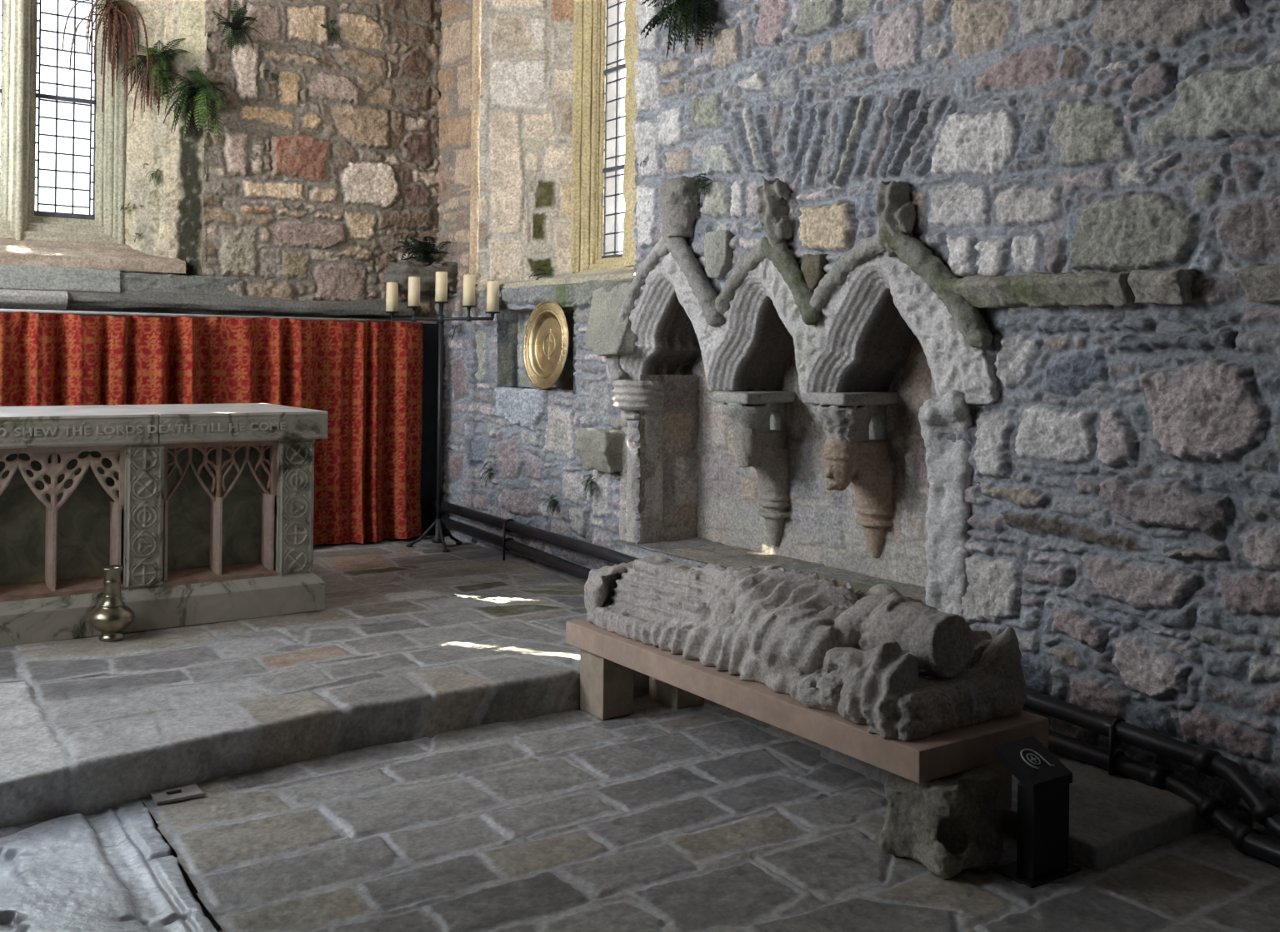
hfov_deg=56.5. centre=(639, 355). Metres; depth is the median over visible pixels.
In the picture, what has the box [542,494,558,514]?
fern
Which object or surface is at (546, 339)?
dish
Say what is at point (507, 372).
wall
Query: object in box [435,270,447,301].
candle
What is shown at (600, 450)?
bracket
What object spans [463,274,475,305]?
candle
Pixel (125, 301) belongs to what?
trim
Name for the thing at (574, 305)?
wall
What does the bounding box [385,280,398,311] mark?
candle
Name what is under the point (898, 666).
tomb effigy
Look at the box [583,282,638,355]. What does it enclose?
corbel
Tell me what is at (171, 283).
trim
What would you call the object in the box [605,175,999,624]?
sedilia
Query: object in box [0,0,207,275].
window
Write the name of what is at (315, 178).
wall
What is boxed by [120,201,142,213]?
fern
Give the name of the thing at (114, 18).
fern
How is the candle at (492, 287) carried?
on the candelabra at (438, 537)
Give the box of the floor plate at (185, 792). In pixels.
[149,784,204,805]
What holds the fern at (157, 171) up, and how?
attached to the window at (66, 179)
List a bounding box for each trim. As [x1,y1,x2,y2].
[0,265,119,293]
[0,289,68,309]
[63,290,412,319]
[120,271,239,295]
[381,260,458,295]
[939,262,1279,309]
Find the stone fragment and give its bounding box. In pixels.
[879,767,1003,879]
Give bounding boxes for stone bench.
[565,618,1048,834]
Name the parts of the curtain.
curtain rail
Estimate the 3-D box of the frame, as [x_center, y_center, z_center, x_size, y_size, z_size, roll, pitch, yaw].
[-3.569,0.511,7.455,5.000,1.590,0.160,1,0,-35]
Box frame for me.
[0,307,438,539]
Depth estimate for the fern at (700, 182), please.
6.21 m
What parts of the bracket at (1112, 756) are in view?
stem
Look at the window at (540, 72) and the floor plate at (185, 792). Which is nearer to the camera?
the floor plate at (185, 792)
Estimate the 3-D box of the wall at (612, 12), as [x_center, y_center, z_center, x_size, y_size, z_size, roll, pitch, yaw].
[2.329,-1.421,4.267,0.950,6.400,13.400,1,0,-35]
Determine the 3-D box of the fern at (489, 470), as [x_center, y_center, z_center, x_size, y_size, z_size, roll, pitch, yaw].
[-1.040,0.817,8.190,0.103,0.168,0.077,1,0,29]
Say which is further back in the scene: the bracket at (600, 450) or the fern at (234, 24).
the fern at (234, 24)
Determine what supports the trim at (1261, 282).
attached to the wall at (1122, 494)
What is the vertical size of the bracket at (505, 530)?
0.268 m
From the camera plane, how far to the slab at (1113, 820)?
3.80 m
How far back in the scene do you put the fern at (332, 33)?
8.46 m
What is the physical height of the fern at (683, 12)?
0.392 m
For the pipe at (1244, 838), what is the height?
0.330 m
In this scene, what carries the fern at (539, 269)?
on the window at (540, 72)
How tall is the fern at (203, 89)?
0.482 m
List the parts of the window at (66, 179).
iron frame, sill moulding, pane, iron frame, sill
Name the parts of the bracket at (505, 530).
stem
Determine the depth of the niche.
7.81 m
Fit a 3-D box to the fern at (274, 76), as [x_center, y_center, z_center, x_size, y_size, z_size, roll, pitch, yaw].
[-2.549,-1.896,8.231,0.136,0.151,0.056,1,0,-42]
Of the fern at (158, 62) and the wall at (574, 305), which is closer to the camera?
the wall at (574, 305)
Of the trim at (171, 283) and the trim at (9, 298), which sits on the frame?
the trim at (9, 298)
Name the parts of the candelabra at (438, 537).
leg, arm, leg, leg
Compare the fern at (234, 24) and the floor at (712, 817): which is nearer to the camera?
the floor at (712, 817)
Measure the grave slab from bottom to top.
0.073 m
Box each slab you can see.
[0,799,217,931]
[820,745,1226,870]
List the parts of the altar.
panel, bay sill, bay frame, panel, bay sill, bay frame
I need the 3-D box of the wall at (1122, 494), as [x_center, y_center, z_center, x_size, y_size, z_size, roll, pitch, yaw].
[0.496,-0.629,6.016,0.109,4.330,7.250,1,0,-35]
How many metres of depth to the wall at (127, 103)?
8.30 m
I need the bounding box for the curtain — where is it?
[0,309,436,545]
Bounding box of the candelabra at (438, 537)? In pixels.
[385,301,499,553]
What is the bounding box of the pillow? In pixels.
[914,627,1026,733]
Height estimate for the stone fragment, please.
0.271 m
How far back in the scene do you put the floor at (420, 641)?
4.94 m
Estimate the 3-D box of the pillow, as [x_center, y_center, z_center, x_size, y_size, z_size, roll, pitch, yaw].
[0.982,1.012,3.807,0.531,0.280,0.299,1,0,-35]
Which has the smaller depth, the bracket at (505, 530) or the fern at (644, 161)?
the fern at (644, 161)
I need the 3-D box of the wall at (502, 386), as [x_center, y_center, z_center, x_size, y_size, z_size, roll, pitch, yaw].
[-0.630,0.219,7.813,0.200,0.032,1.045,1,0,-35]
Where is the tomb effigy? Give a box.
[584,555,1026,741]
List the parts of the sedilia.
hood mould, seat, hood mould, seat, hood mould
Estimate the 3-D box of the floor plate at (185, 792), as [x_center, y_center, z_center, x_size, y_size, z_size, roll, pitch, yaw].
[-1.562,1.480,4.016,0.150,0.010,0.105,1,0,-35]
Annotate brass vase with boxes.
[88,565,134,641]
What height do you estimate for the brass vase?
0.334 m
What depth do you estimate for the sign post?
3.48 m
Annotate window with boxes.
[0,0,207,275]
[466,0,639,294]
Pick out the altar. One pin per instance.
(206, 511)
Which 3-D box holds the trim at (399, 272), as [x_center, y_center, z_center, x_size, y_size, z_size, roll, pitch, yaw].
[-1.607,-0.569,8.746,0.526,0.256,0.433,1,0,-35]
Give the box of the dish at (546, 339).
[523,300,569,389]
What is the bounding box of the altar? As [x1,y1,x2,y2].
[0,403,328,647]
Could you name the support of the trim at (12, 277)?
attached to the wall at (127, 103)
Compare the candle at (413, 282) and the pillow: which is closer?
the pillow
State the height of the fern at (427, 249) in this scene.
0.428 m
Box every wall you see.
[119,103,477,284]
[201,0,443,317]
[435,0,1279,839]
[496,0,621,332]
[496,309,519,387]
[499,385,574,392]
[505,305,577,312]
[573,304,576,394]
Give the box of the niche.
[516,306,574,389]
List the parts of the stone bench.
leg, leg, leg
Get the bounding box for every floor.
[0,534,649,931]
[140,695,1279,931]
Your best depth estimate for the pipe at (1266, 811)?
4.10 m
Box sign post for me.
[993,735,1080,889]
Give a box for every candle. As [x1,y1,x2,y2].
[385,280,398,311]
[408,275,419,306]
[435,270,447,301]
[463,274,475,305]
[486,280,499,311]
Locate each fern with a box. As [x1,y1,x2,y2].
[61,0,149,112]
[120,38,190,121]
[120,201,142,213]
[142,163,161,185]
[153,65,229,141]
[212,0,264,54]
[262,69,279,89]
[320,20,342,45]
[393,235,452,294]
[450,323,461,339]
[480,461,494,486]
[528,265,554,279]
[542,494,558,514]
[581,475,598,496]
[640,0,717,57]
[640,156,649,167]
[690,173,713,197]
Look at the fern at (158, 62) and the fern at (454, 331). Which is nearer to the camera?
the fern at (158, 62)
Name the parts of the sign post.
plate, post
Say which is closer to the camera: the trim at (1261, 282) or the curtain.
the trim at (1261, 282)
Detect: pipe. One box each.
[427,498,1279,840]
[427,513,1279,866]
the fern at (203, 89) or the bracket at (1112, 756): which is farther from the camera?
the fern at (203, 89)
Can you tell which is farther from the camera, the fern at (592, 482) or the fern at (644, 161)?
the fern at (592, 482)
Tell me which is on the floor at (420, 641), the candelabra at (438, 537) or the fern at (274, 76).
the candelabra at (438, 537)
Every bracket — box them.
[502,519,514,560]
[575,428,624,473]
[1108,717,1125,775]

